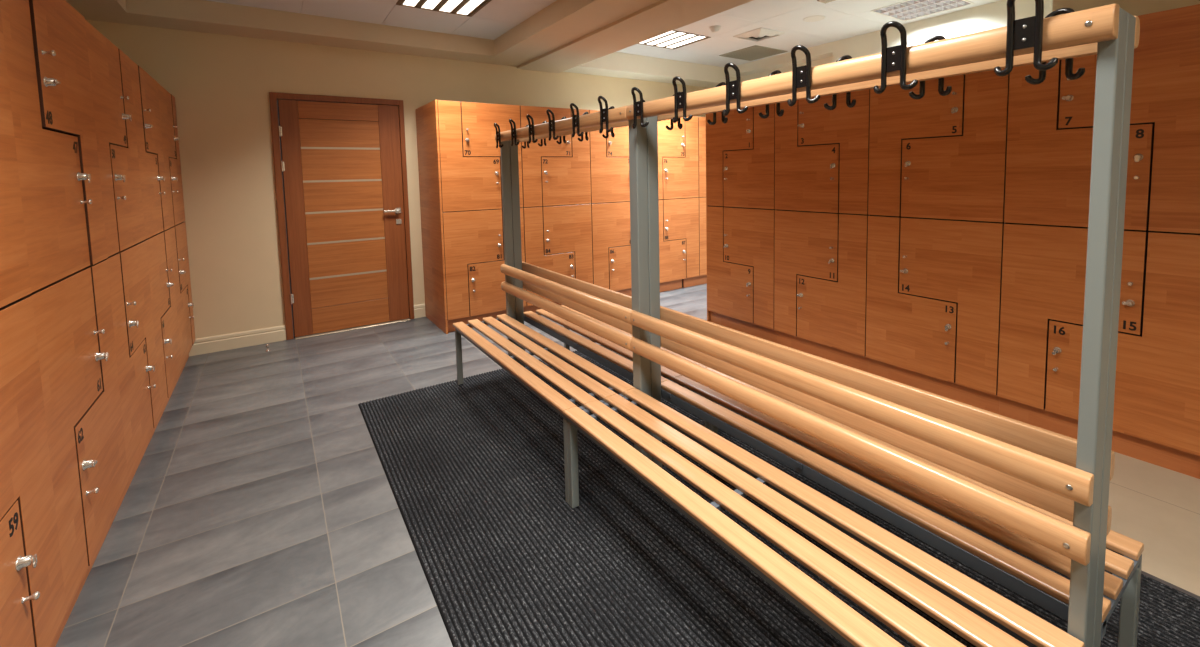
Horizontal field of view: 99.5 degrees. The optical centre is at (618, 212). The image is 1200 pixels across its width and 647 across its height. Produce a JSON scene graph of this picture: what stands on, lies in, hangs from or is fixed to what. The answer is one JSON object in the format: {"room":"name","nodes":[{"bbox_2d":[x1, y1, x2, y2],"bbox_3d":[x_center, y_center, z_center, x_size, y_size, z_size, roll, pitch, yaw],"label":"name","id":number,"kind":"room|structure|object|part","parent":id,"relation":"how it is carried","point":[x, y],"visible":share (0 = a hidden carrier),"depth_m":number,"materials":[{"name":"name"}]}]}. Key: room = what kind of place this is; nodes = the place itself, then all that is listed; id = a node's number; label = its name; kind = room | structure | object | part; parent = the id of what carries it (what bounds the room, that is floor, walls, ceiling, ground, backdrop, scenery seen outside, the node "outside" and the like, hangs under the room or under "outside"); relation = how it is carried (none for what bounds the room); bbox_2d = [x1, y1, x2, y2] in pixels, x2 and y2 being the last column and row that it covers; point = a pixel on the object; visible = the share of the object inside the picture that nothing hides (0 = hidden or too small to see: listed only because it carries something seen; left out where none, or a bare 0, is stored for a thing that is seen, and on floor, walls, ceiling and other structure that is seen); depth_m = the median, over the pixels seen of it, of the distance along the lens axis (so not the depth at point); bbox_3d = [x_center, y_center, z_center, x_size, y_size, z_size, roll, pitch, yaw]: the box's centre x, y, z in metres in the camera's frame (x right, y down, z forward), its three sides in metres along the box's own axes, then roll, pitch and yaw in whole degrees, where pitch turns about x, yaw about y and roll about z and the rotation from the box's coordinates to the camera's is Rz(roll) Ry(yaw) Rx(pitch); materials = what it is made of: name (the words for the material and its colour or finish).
{"room":"changing room","nodes":[
{"label":"changing room","id":0,"kind":"room"},
{"bbox_2d":[86,20,708,338],"bbox_3d":[-1.171,-0.486,5.667,6.900,2.950,0.150,-4,5,-34],"label":"wall","id":1,"kind":"structure","parent":0,"point":[220,85],"depth_m":4.29,"materials":[{"name":"beige paint"}]},
{"bbox_2d":[65,0,136,24],"bbox_3d":[-1.747,-1.397,0.764,0.344,0.362,7.178,-4,5,-34],"label":"trim","id":2,"kind":"structure","parent":1,"relation":"attached to","point":[114,11],"depth_m":3.49,"materials":[{"name":"beige paint"}]},
{"bbox_2d":[189,325,286,355],"bbox_3d":[-3.389,1.088,4.144,1.140,0.132,0.014,-4,5,-34],"label":"baseboard","id":3,"kind":"structure","parent":1,"relation":"attached to","point":[205,345],"depth_m":4.27,"materials":[{"name":"beige wood"}]},
{"bbox_2d":[126,0,529,66],"bbox_3d":[-2.275,-1.675,4.532,3.056,0.362,0.348,-4,5,-34],"label":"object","id":4,"kind":"structure","parent":1,"relation":"attached to","point":[204,16],"depth_m":4.19,"materials":[{"name":"beige paint"}]},
{"bbox_2d":[269,92,413,339],"bbox_3d":[-2.514,0.017,4.703,1.068,2.147,0.172,-4,5,-34],"label":"door","id":5,"kind":"structure","parent":1,"relation":"in","point":[343,165],"depth_m":4.65,"materials":[{"name":"brown wood"}]},
{"bbox_3d":[-2.517,0.041,4.685,0.638,2.074,0.036,-4,5,-34],"label":"panel","id":6,"kind":"part","parent":5,"relation":"part of","materials":[{"name":"brown wood"}]},
{"bbox_3d":[-2.172,-0.014,4.862,0.147,0.020,0.052,-4,5,-34],"label":"lever handle","id":7,"kind":"part","parent":5,"relation":"part of","materials":[{"name":"silver metal"}]},
{"bbox_2d":[414,304,425,318],"bbox_3d":[-1.997,0.988,5.093,0.109,0.132,0.014,-4,5,-34],"label":"baseboard","id":8,"kind":"structure","parent":1,"relation":"attached to","point":[419,310],"depth_m":5.09,"materials":[{"name":"beige wood"}]},
{"bbox_2d":[517,0,752,72],"bbox_3d":[1.122,-1.592,2.721,0.500,0.386,7.178,-4,5,-34],"label":"ceiling beam","id":9,"kind":"structure","parent":1,"relation":"attached to","point":[661,17],"depth_m":4.16,"materials":[{"name":"beige paint"}]},
{"bbox_2d":[563,52,735,87],"bbox_3d":[0.470,-1.873,6.404,2.600,0.362,0.348,-4,5,-34],"label":"trim","id":10,"kind":"structure","parent":1,"relation":"attached to","point":[616,64],"depth_m":6.22,"materials":[{"name":"paint"}]},
{"bbox_2d":[206,0,999,67],"bbox_3d":[0.913,-1.692,2.572,6.800,0.255,7.178,-4,5,-34],"label":"ceiling","id":11,"kind":"structure","parent":0,"point":[844,19],"depth_m":4.56,"materials":[{"name":"white paint"}]},
{"bbox_2d":[396,0,491,16],"bbox_3d":[-1.318,-1.628,3.869,0.592,0.023,0.592,-4,5,-34],"label":"recessed light","id":12,"kind":"object","parent":11,"relation":"in","point":[469,8],"visible":0.94,"depth_m":3.99,"materials":[{"name":"white plastic"}]},
{"bbox_2d":[494,0,659,59],"bbox_3d":[0.854,-1.568,2.328,0.387,0.362,6.830,-4,5,-34],"label":"ceiling beam","id":13,"kind":"structure","parent":11,"relation":"attached to","point":[562,22],"depth_m":4.13,"materials":[{"name":"beige paint"}]},
{"bbox_2d":[638,30,710,48],"bbox_3d":[0.553,-1.835,5.371,0.592,0.023,0.592,-4,5,-34],"label":"recessed light","id":14,"kind":"object","parent":11,"relation":"in","point":[674,39],"visible":0.68,"depth_m":5.38,"materials":[{"name":"white plastic"}]},
{"bbox_2d":[709,25,720,32],"bbox_3d":[0.938,-1.775,4.928,0.109,0.050,0.109,-4,5,-34],"label":"smoke detector","id":15,"kind":"object","parent":11,"relation":"attached to","point":[714,29],"visible":1,"depth_m":4.90,"materials":[{"name":"white plastic"}]},
{"bbox_2d":[719,45,787,60],"bbox_3d":[1.601,-1.895,6.050,0.560,0.008,0.560,-4,5,-34],"label":"ceiling vent","id":16,"kind":"object","parent":11,"relation":"in","point":[754,52],"visible":1,"depth_m":6.02,"materials":[{"name":"beige"}]},
{"bbox_2d":[733,28,783,41],"bbox_3d":[1.443,-1.817,5.223,0.370,0.032,0.370,-4,5,-34],"label":"ceiling vent","id":17,"kind":"object","parent":11,"relation":"in","point":[758,34],"visible":1,"depth_m":5.16,"materials":[{"name":"white plastic"}]},
{"bbox_2d":[803,15,824,21],"bbox_3d":[1.814,-1.798,4.712,0.196,0.006,0.196,-4,5,-34],"label":"ceiling speaker","id":18,"kind":"object","parent":11,"relation":"attached to","point":[814,18],"visible":1,"depth_m":4.70,"materials":[{"name":"white plastic"}]},
{"bbox_2d":[817,0,834,2],"bbox_3d":[1.718,-1.752,4.178,0.120,0.012,0.120,-4,5,-34],"label":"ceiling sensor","id":19,"kind":"object","parent":11,"relation":"attached to","point":[822,1],"visible":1,"depth_m":4.20,"materials":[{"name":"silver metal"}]},
{"bbox_2d":[870,0,973,21],"bbox_3d":[2.648,-1.830,4.441,0.596,0.074,0.592,-4,5,-34],"label":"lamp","id":20,"kind":"object","parent":11,"relation":"attached to","point":[906,10],"visible":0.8,"depth_m":4.50,"materials":[{"name":"white plastic"}]},
{"bbox_2d":[55,283,1199,646],"bbox_3d":[0.929,1.174,2.763,6.700,0.001,7.178,-4,5,-34],"label":"floor","id":21,"kind":"structure","parent":0,"point":[260,508],"depth_m":2.12,"materials":[{"name":"grey tile"}]},
{"bbox_2d":[0,8,66,646],"bbox_3d":[-1.631,0.324,0.984,0.533,2.068,0.800,-4,5,-34],"label":"tall cabinet","id":22,"kind":"object","parent":21,"relation":"on","point":[33,612],"visible":1,"depth_m":1.34,"materials":[{"name":"brown wood"}]},
{"bbox_3d":[-1.520,-0.239,1.164,0.018,0.970,0.566,-4,5,-34],"label":"locker door","id":23,"kind":"part","parent":22,"relation":"part of","materials":[{"name":"brown wood"}]},
{"bbox_3d":[-1.375,0.745,1.052,0.018,0.966,0.574,-4,5,-34],"label":"locker door","id":24,"kind":"part","parent":22,"relation":"part of","materials":[{"name":"brown wood"}]},
{"bbox_3d":[-1.492,0.977,1.288,0.028,0.019,0.019,-4,5,-34],"label":"knob","id":25,"kind":"part","parent":22,"relation":"part of","materials":[{"name":"silver metal"}]},
{"bbox_3d":[-1.501,0.733,1.238,0.018,0.966,0.566,-4,5,-34],"label":"locker door","id":26,"kind":"part","parent":22,"relation":"part of","materials":[{"name":"brown wood"}]},
{"bbox_2d":[0,0,128,646],"bbox_3d":[-2.082,0.282,1.644,0.537,2.068,0.800,-4,5,-34],"label":"tall cabinet","id":27,"kind":"object","parent":21,"relation":"on","point":[46,49],"visible":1,"depth_m":1.69,"materials":[{"name":"brown wood"}]},
{"bbox_3d":[-1.846,-0.269,1.636,0.018,0.970,0.574,-4,5,-34],"label":"locker door","id":28,"kind":"part","parent":27,"relation":"part of","materials":[{"name":"brown wood"}]},
{"bbox_3d":[-1.816,-0.509,1.618,0.028,0.019,0.019,-4,5,-34],"label":"knob","id":29,"kind":"part","parent":27,"relation":"part of","materials":[{"name":"silver metal"}]},
{"bbox_3d":[-1.827,0.703,1.710,0.018,0.966,0.574,-4,5,-34],"label":"locker door","id":30,"kind":"part","parent":27,"relation":"part of","materials":[{"name":"brown wood"}]},
{"bbox_3d":[-1.969,-0.281,1.825,0.018,0.970,0.566,-4,5,-34],"label":"locker door","id":31,"kind":"part","parent":27,"relation":"part of","materials":[{"name":"brown wood"}]},
{"bbox_3d":[-1.963,-0.039,1.872,0.028,0.019,0.019,-4,5,-34],"label":"knob","id":32,"kind":"part","parent":27,"relation":"part of","materials":[{"name":"silver metal"}]},
{"bbox_3d":[-1.791,0.950,1.727,0.028,0.019,0.019,-4,5,-34],"label":"knob","id":33,"kind":"part","parent":27,"relation":"part of","materials":[{"name":"silver metal"}]},
{"bbox_3d":[-1.954,0.449,1.910,0.028,0.019,0.019,-4,5,-34],"label":"knob","id":34,"kind":"part","parent":27,"relation":"part of","materials":[{"name":"silver metal"}]},
{"bbox_3d":[-1.953,0.691,1.897,0.018,0.966,0.566,-4,5,-34],"label":"locker door","id":35,"kind":"part","parent":27,"relation":"part of","materials":[{"name":"brown wood"}]},
{"bbox_2d":[85,20,161,513],"bbox_3d":[-2.535,0.241,2.301,0.533,2.068,0.800,-4,5,-34],"label":"tall cabinet","id":36,"kind":"object","parent":21,"relation":"on","point":[110,74],"visible":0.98,"depth_m":2.37,"materials":[{"name":"brown wood"}]},
{"bbox_3d":[-2.299,-0.310,2.295,0.018,0.970,0.574,-4,5,-34],"label":"locker door","id":37,"kind":"part","parent":36,"relation":"part of","materials":[{"name":"brown wood"}]},
{"bbox_3d":[-2.424,-0.322,2.481,0.018,0.970,0.566,-4,5,-34],"label":"locker door","id":38,"kind":"part","parent":36,"relation":"part of","materials":[{"name":"brown wood"}]},
{"bbox_3d":[-2.279,0.662,2.369,0.018,0.966,0.574,-4,5,-34],"label":"locker door","id":39,"kind":"part","parent":36,"relation":"part of","materials":[{"name":"brown wood"}]},
{"bbox_3d":[-2.405,0.650,2.556,0.018,0.966,0.566,-4,5,-34],"label":"locker door","id":40,"kind":"part","parent":36,"relation":"part of","materials":[{"name":"brown wood"}]},
{"bbox_2d":[129,58,181,435],"bbox_3d":[-2.987,0.200,2.960,0.534,2.068,0.800,-4,5,-34],"label":"tall cabinet","id":41,"kind":"object","parent":21,"relation":"on","point":[144,87],"visible":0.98,"depth_m":3.04,"materials":[{"name":"brown wood"}]},
{"bbox_3d":[-2.751,-0.352,2.953,0.018,0.970,0.574,-4,5,-34],"label":"locker door","id":42,"kind":"part","parent":41,"relation":"part of","materials":[{"name":"brown wood"}]},
{"bbox_3d":[-2.875,-0.364,3.140,0.018,0.970,0.566,-4,5,-34],"label":"locker door","id":43,"kind":"part","parent":41,"relation":"part of","materials":[{"name":"brown wood"}]},
{"bbox_3d":[-2.731,0.620,3.028,0.018,0.966,0.574,-4,5,-34],"label":"locker door","id":44,"kind":"part","parent":41,"relation":"part of","materials":[{"name":"brown wood"}]},
{"bbox_3d":[-2.857,0.609,3.214,0.018,0.966,0.566,-4,5,-34],"label":"locker door","id":45,"kind":"part","parent":41,"relation":"part of","materials":[{"name":"brown wood"}]},
{"bbox_2d":[157,82,194,385],"bbox_3d":[-3.429,0.159,3.603,0.533,2.068,0.762,-4,5,-34],"label":"tall cabinet","id":46,"kind":"object","parent":21,"relation":"on","point":[169,127],"visible":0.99,"depth_m":3.69,"materials":[{"name":"brown wood"}]},
{"bbox_3d":[-3.205,-0.394,3.616,0.018,0.970,0.584,-4,5,-34],"label":"locker door","id":47,"kind":"part","parent":46,"relation":"part of","materials":[{"name":"brown wood"}]},
{"bbox_3d":[-3.318,-0.404,3.783,0.018,0.970,0.528,-4,5,-34],"label":"locker door","id":48,"kind":"part","parent":46,"relation":"part of","materials":[{"name":"brown wood"}]},
{"bbox_3d":[-3.186,0.579,3.691,0.018,0.966,0.584,-4,5,-34],"label":"locker door","id":49,"kind":"part","parent":46,"relation":"part of","materials":[{"name":"brown wood"}]},
{"bbox_3d":[-3.298,0.568,3.857,0.018,0.966,0.528,-4,5,-34],"label":"locker door","id":50,"kind":"part","parent":46,"relation":"part of","materials":[{"name":"brown wood"}]},
{"bbox_2d":[415,100,526,333],"bbox_3d":[-1.435,0.016,4.963,0.784,2.068,0.755,-4,5,-34],"label":"tall cabinet","id":51,"kind":"object","parent":21,"relation":"on","point":[460,182],"visible":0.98,"depth_m":4.63,"materials":[{"name":"brown wood"}]},
{"bbox_3d":[-1.759,0.037,4.761,0.018,2.068,0.724,-4,5,-34],"label":"panel","id":52,"kind":"part","parent":51,"relation":"part of","materials":[{"name":"brown wood"}]},
{"bbox_3d":[-1.336,-0.505,4.588,0.544,0.970,0.018,-4,5,-34],"label":"locker door","id":53,"kind":"part","parent":51,"relation":"part of","materials":[{"name":"brown wood"}]},
{"bbox_3d":[-1.317,0.467,4.662,0.544,0.966,0.018,-4,5,-34],"label":"locker door","id":54,"kind":"part","parent":51,"relation":"part of","materials":[{"name":"brown wood"}]},
{"bbox_3d":[-1.163,-0.517,4.706,0.556,0.970,0.018,-4,5,-34],"label":"locker door","id":55,"kind":"part","parent":51,"relation":"part of","materials":[{"name":"brown wood"}]},
{"bbox_3d":[-1.143,0.455,4.781,0.556,0.966,0.018,-4,5,-34],"label":"locker door","id":56,"kind":"part","parent":51,"relation":"part of","materials":[{"name":"brown wood"}]},
{"bbox_2d":[520,105,592,312],"bbox_3d":[-0.795,-0.030,5.399,0.765,2.068,0.755,-4,5,-34],"label":"tall cabinet","id":57,"kind":"object","parent":21,"relation":"on","point":[556,178],"visible":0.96,"depth_m":5.10,"materials":[{"name":"brown wood"}]},
{"bbox_3d":[-0.704,-0.550,5.019,0.544,0.970,0.018,-4,5,-34],"label":"locker door","id":58,"kind":"part","parent":57,"relation":"part of","materials":[{"name":"brown wood"}]},
{"bbox_3d":[-0.685,0.422,5.093,0.544,0.966,0.018,-4,5,-34],"label":"locker door","id":59,"kind":"part","parent":57,"relation":"part of","materials":[{"name":"brown wood"}]},
{"bbox_3d":[-0.531,-0.563,5.137,0.556,0.970,0.018,-4,5,-34],"label":"locker door","id":60,"kind":"part","parent":57,"relation":"part of","materials":[{"name":"brown wood"}]},
{"bbox_3d":[-0.511,0.409,5.212,0.556,0.966,0.018,-4,5,-34],"label":"locker door","id":61,"kind":"part","parent":57,"relation":"part of","materials":[{"name":"brown wood"}]},
{"bbox_2d":[589,110,631,295],"bbox_3d":[-0.163,-0.076,5.830,0.765,2.068,0.755,-4,5,-34],"label":"tall cabinet","id":62,"kind":"object","parent":21,"relation":"on","point":[609,157],"visible":0.44,"depth_m":5.47,"materials":[{"name":"brown wood"}]},
{"bbox_3d":[-0.072,-0.596,5.450,0.544,0.970,0.018,-4,5,-34],"label":"locker door","id":63,"kind":"part","parent":62,"relation":"part of","materials":[{"name":"brown wood"}]},
{"bbox_3d":[-0.053,0.376,5.524,0.544,0.966,0.018,-4,5,-34],"label":"locker door","id":64,"kind":"part","parent":62,"relation":"part of","materials":[{"name":"brown wood"}]},
{"bbox_3d":[0.102,-0.608,5.568,0.556,0.970,0.018,-4,5,-34],"label":"locker door","id":65,"kind":"part","parent":62,"relation":"part of","materials":[{"name":"brown wood"}]},
{"bbox_3d":[0.121,0.364,5.643,0.556,0.966,0.018,-4,5,-34],"label":"locker door","id":66,"kind":"part","parent":62,"relation":"part of","materials":[{"name":"brown wood"}]},
{"bbox_2d":[657,116,698,291],"bbox_3d":[0.470,-0.121,6.261,0.765,2.068,0.755,-4,5,-34],"label":"tall cabinet","id":67,"kind":"object","parent":21,"relation":"on","point":[678,162],"visible":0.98,"depth_m":6.01,"materials":[{"name":"brown wood"}]},
{"bbox_3d":[0.560,-0.641,5.881,0.544,0.970,0.018,-4,5,-34],"label":"locker door","id":68,"kind":"part","parent":67,"relation":"part of","materials":[{"name":"brown wood"}]},
{"bbox_3d":[0.580,0.331,5.955,0.544,0.966,0.018,-4,5,-34],"label":"locker door","id":69,"kind":"part","parent":67,"relation":"part of","materials":[{"name":"brown wood"}]},
{"bbox_3d":[0.734,-0.654,5.999,0.556,0.970,0.018,-4,5,-34],"label":"locker door","id":70,"kind":"part","parent":67,"relation":"part of","materials":[{"name":"brown wood"}]},
{"bbox_3d":[0.753,0.318,6.074,0.556,0.966,0.018,-4,5,-34],"label":"locker door","id":71,"kind":"part","parent":67,"relation":"part of","materials":[{"name":"brown wood"}]},
{"bbox_2d":[697,117,706,284],"bbox_3d":[1.102,-0.167,6.692,0.765,2.068,0.755,-4,5,-34],"label":"tall cabinet","id":72,"kind":"object","parent":21,"relation":"on","point":[702,278],"visible":0.02,"depth_m":6.22,"materials":[{"name":"brown wood"}]},
{"bbox_3d":[1.193,-0.687,6.312,0.544,0.970,0.018,-4,5,-34],"label":"locker door","id":73,"kind":"part","parent":72,"relation":"part of","materials":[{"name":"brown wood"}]},
{"bbox_3d":[1.212,0.285,6.386,0.544,0.966,0.018,-4,5,-34],"label":"locker door","id":74,"kind":"part","parent":72,"relation":"part of","materials":[{"name":"brown wood"}]},
{"bbox_2d":[706,104,776,342],"bbox_3d":[1.229,-0.001,4.488,0.591,2.068,0.780,-4,5,-34],"label":"tall cabinet","id":75,"kind":"object","parent":21,"relation":"on","point":[740,152],"visible":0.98,"depth_m":4.30,"materials":[{"name":"brown wood"}]},
{"bbox_3d":[1.035,-0.022,4.816,0.541,2.068,0.018,-4,5,-34],"label":"panel","id":76,"kind":"part","parent":75,"relation":"part of","materials":[{"name":"brown wood"}]},
{"bbox_3d":[0.972,0.438,4.457,0.018,0.966,0.544,-4,5,-34],"label":"locker door","id":77,"kind":"part","parent":75,"relation":"part of","materials":[{"name":"brown wood"}]},
{"bbox_3d":[0.953,-0.534,4.382,0.018,0.970,0.544,-4,5,-34],"label":"locker door","id":78,"kind":"part","parent":75,"relation":"part of","materials":[{"name":"brown wood"}]},
{"bbox_3d":[1.073,-0.523,4.207,0.018,0.970,0.543,-4,5,-34],"label":"locker door","id":79,"kind":"part","parent":75,"relation":"part of","materials":[{"name":"brown wood"}]},
{"bbox_3d":[1.092,0.449,4.282,0.018,0.966,0.543,-4,5,-34],"label":"locker door","id":80,"kind":"part","parent":75,"relation":"part of","materials":[{"name":"brown wood"}]},
{"bbox_2d":[358,345,1199,646],"bbox_3d":[0.465,1.246,1.887,2.006,0.009,4.453,-4,5,-34],"label":"floor mat","id":81,"kind":"object","parent":21,"relation":"on","point":[474,469],"visible":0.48,"depth_m":1.90,"materials":[{"name":"grey carpet"}]},
{"bbox_2d":[453,0,1143,646],"bbox_3d":[0.122,0.339,2.317,0.876,1.744,3.102,-4,5,-34],"label":"bench","id":82,"kind":"object","parent":81,"relation":"on","point":[1041,494],"visible":1,"depth_m":1.39,"materials":[{"name":"brown wood"}]},
{"bbox_3d":[-1.069,0.971,3.405,0.034,0.366,0.030,-4,5,-34],"label":"leg","id":83,"kind":"part","parent":82,"relation":"part of","materials":[{"name":"grey paint"}]},
{"bbox_3d":[-0.507,0.809,2.855,0.354,0.040,1.553,-4,5,-34],"label":"seat frame","id":84,"kind":"part","parent":82,"relation":"part of","materials":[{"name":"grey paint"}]},
{"bbox_3d":[-0.396,-0.475,2.850,0.035,0.063,1.553,-4,5,-34],"label":"hook rail","id":85,"kind":"part","parent":82,"relation":"part of","materials":[{"name":"brown wood"}]},
{"bbox_3d":[-0.208,1.050,2.151,0.034,0.366,0.030,-4,5,-34],"label":"leg","id":86,"kind":"part","parent":82,"relation":"part of","materials":[{"name":"grey paint"}]},
{"bbox_3d":[-0.396,0.929,3.864,0.034,0.354,0.030,-4,5,-34],"label":"leg","id":87,"kind":"part","parent":82,"relation":"part of","materials":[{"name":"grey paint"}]},
{"bbox_3d":[-0.377,0.433,2.921,0.032,0.063,1.553,-4,5,-34],"label":"backrest rail","id":88,"kind":"part","parent":82,"relation":"part of","materials":[{"name":"brown wood"}]},
{"bbox_3d":[-0.374,0.557,2.930,0.032,0.063,1.553,-4,5,-34],"label":"backrest rail","id":89,"kind":"part","parent":82,"relation":"part of","materials":[{"name":"brown wood"}]},
{"bbox_3d":[-0.190,1.052,2.124,0.034,0.366,0.030,-4,5,-34],"label":"leg","id":90,"kind":"part","parent":82,"relation":"part of","materials":[{"name":"grey paint"}]},
{"bbox_3d":[-0.267,-0.484,2.939,0.035,0.063,1.553,-4,5,-34],"label":"hook rail","id":91,"kind":"part","parent":82,"relation":"part of","materials":[{"name":"brown wood"}]},
{"bbox_3d":[-0.250,0.424,3.007,0.032,0.063,1.553,-4,5,-34],"label":"backrest rail","id":92,"kind":"part","parent":82,"relation":"part of","materials":[{"name":"brown wood"}]},
{"bbox_3d":[-0.247,0.548,3.017,0.032,0.063,1.553,-4,5,-34],"label":"backrest rail","id":93,"kind":"part","parent":82,"relation":"part of","materials":[{"name":"brown wood"}]},
{"bbox_3d":[-0.105,0.792,3.130,0.354,0.040,1.553,-4,5,-34],"label":"seat frame","id":94,"kind":"part","parent":82,"relation":"part of","materials":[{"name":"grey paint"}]},
{"bbox_3d":[0.465,1.008,2.610,0.034,0.354,0.030,-4,5,-34],"label":"leg","id":95,"kind":"part","parent":82,"relation":"part of","materials":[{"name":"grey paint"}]},
{"bbox_3d":[0.483,1.009,2.583,0.034,0.354,0.030,-4,5,-34],"label":"leg","id":96,"kind":"part","parent":82,"relation":"part of","materials":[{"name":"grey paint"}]},
{"bbox_3d":[0.370,0.889,1.577,0.354,0.040,1.547,-4,5,-34],"label":"seat frame","id":97,"kind":"part","parent":82,"relation":"part of","materials":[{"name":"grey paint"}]},
{"bbox_3d":[0.503,0.637,1.653,0.032,0.063,1.547,-4,5,-34],"label":"backrest rail","id":98,"kind":"part","parent":82,"relation":"part of","materials":[{"name":"brown wood"}]},
{"bbox_3d":[0.500,0.514,1.643,0.032,0.063,1.547,-4,5,-34],"label":"backrest rail","id":99,"kind":"part","parent":82,"relation":"part of","materials":[{"name":"brown wood"}]},
{"bbox_3d":[0.481,-0.394,1.573,0.035,0.063,1.547,-4,5,-34],"label":"hook rail","id":100,"kind":"part","parent":82,"relation":"part of","materials":[{"name":"brown wood"}]},
{"bbox_3d":[0.630,0.628,1.739,0.032,0.063,1.547,-4,5,-34],"label":"backrest rail","id":101,"kind":"part","parent":82,"relation":"part of","materials":[{"name":"brown wood"}]},
{"bbox_3d":[0.627,0.505,1.730,0.032,0.063,1.547,-4,5,-34],"label":"backrest rail","id":102,"kind":"part","parent":82,"relation":"part of","materials":[{"name":"brown wood"}]},
{"bbox_3d":[0.611,-0.404,1.661,0.035,0.063,1.547,-4,5,-34],"label":"hook rail","id":103,"kind":"part","parent":82,"relation":"part of","materials":[{"name":"brown wood"}]},
{"bbox_3d":[0.772,0.872,1.852,0.354,0.040,1.547,-4,5,-34],"label":"seat frame","id":104,"kind":"part","parent":82,"relation":"part of","materials":[{"name":"grey paint"}]},
{"bbox_3d":[1.340,1.088,1.334,0.034,0.354,0.030,-4,5,-34],"label":"leg","id":105,"kind":"part","parent":82,"relation":"part of","materials":[{"name":"grey paint"}]},
{"bbox_2d":[774,89,869,371],"bbox_3d":[1.665,0.039,3.853,0.591,2.068,0.761,-4,5,-34],"label":"tall cabinet","id":106,"kind":"object","parent":21,"relation":"on","point":[822,154],"visible":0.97,"depth_m":3.67,"materials":[{"name":"brown wood"}]},
{"bbox_3d":[1.403,0.477,3.830,0.018,0.966,0.544,-4,5,-34],"label":"locker door","id":107,"kind":"part","parent":106,"relation":"part of","materials":[{"name":"brown wood"}]},
{"bbox_3d":[1.383,-0.495,3.755,0.018,0.970,0.544,-4,5,-34],"label":"locker door","id":108,"kind":"part","parent":106,"relation":"part of","materials":[{"name":"brown wood"}]},
{"bbox_3d":[1.523,0.488,3.655,0.018,0.966,0.543,-4,5,-34],"label":"locker door","id":109,"kind":"part","parent":106,"relation":"part of","materials":[{"name":"brown wood"}]},
{"bbox_3d":[1.504,-0.484,3.580,0.018,0.970,0.543,-4,5,-34],"label":"locker door","id":110,"kind":"part","parent":106,"relation":"part of","materials":[{"name":"brown wood"}]},
{"bbox_2d":[865,68,1009,413],"bbox_3d":[2.095,0.079,3.226,0.591,2.068,0.761,-4,5,-34],"label":"tall cabinet","id":111,"kind":"object","parent":21,"relation":"on","point":[937,163],"visible":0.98,"depth_m":3.03,"materials":[{"name":"brown wood"}]},
{"bbox_3d":[1.833,0.516,3.203,0.018,0.966,0.544,-4,5,-34],"label":"locker door","id":112,"kind":"part","parent":111,"relation":"part of","materials":[{"name":"brown wood"}]},
{"bbox_3d":[1.814,-0.455,3.128,0.018,0.970,0.544,-4,5,-34],"label":"locker door","id":113,"kind":"part","parent":111,"relation":"part of","materials":[{"name":"brown wood"}]},
{"bbox_3d":[1.953,0.528,3.028,0.018,0.966,0.543,-4,5,-34],"label":"locker door","id":114,"kind":"part","parent":111,"relation":"part of","materials":[{"name":"brown wood"}]},
{"bbox_3d":[1.934,-0.444,2.953,0.018,0.970,0.543,-4,5,-34],"label":"locker door","id":115,"kind":"part","parent":111,"relation":"part of","materials":[{"name":"brown wood"}]},
{"bbox_2d":[997,4,1199,478],"bbox_3d":[2.531,0.119,2.592,0.591,2.068,0.780,-4,5,-34],"label":"tall cabinet","id":116,"kind":"object","parent":21,"relation":"on","point":[1156,415],"visible":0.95,"depth_m":2.39,"materials":[{"name":"brown wood"}]},
{"bbox_3d":[2.263,0.556,2.576,0.018,0.966,0.544,-4,5,-34],"label":"locker door","id":117,"kind":"part","parent":116,"relation":"part of","materials":[{"name":"brown wood"}]},
{"bbox_3d":[2.244,-0.416,2.501,0.018,0.970,0.544,-4,5,-34],"label":"locker door","id":118,"kind":"part","parent":116,"relation":"part of","materials":[{"name":"brown wood"}]},
{"bbox_3d":[2.383,0.567,2.401,0.018,0.966,0.543,-4,5,-34],"label":"locker door","id":119,"kind":"part","parent":116,"relation":"part of","materials":[{"name":"brown wood"}]},
{"bbox_3d":[2.364,-0.405,2.326,0.018,0.970,0.543,-4,5,-34],"label":"locker door","id":120,"kind":"part","parent":116,"relation":"part of","materials":[{"name":"brown wood"}]},
{"bbox_2d":[728,0,1052,81],"bbox_3d":[3.498,-0.483,4.421,0.400,2.950,7.178,-4,5,-34],"label":"wall","id":121,"kind":"structure","parent":0,"point":[993,15],"depth_m":4.92,"materials":[{"name":"paint"}]},
{"bbox_2d":[1052,0,1199,15],"bbox_3d":[3.496,-0.289,1.883,0.200,2.950,2.980,-4,5,-34],"label":"wall","id":122,"kind":"structure","parent":0,"point":[1134,7],"depth_m":2.71,"materials":[{"name":"beige paint"}]}
]}

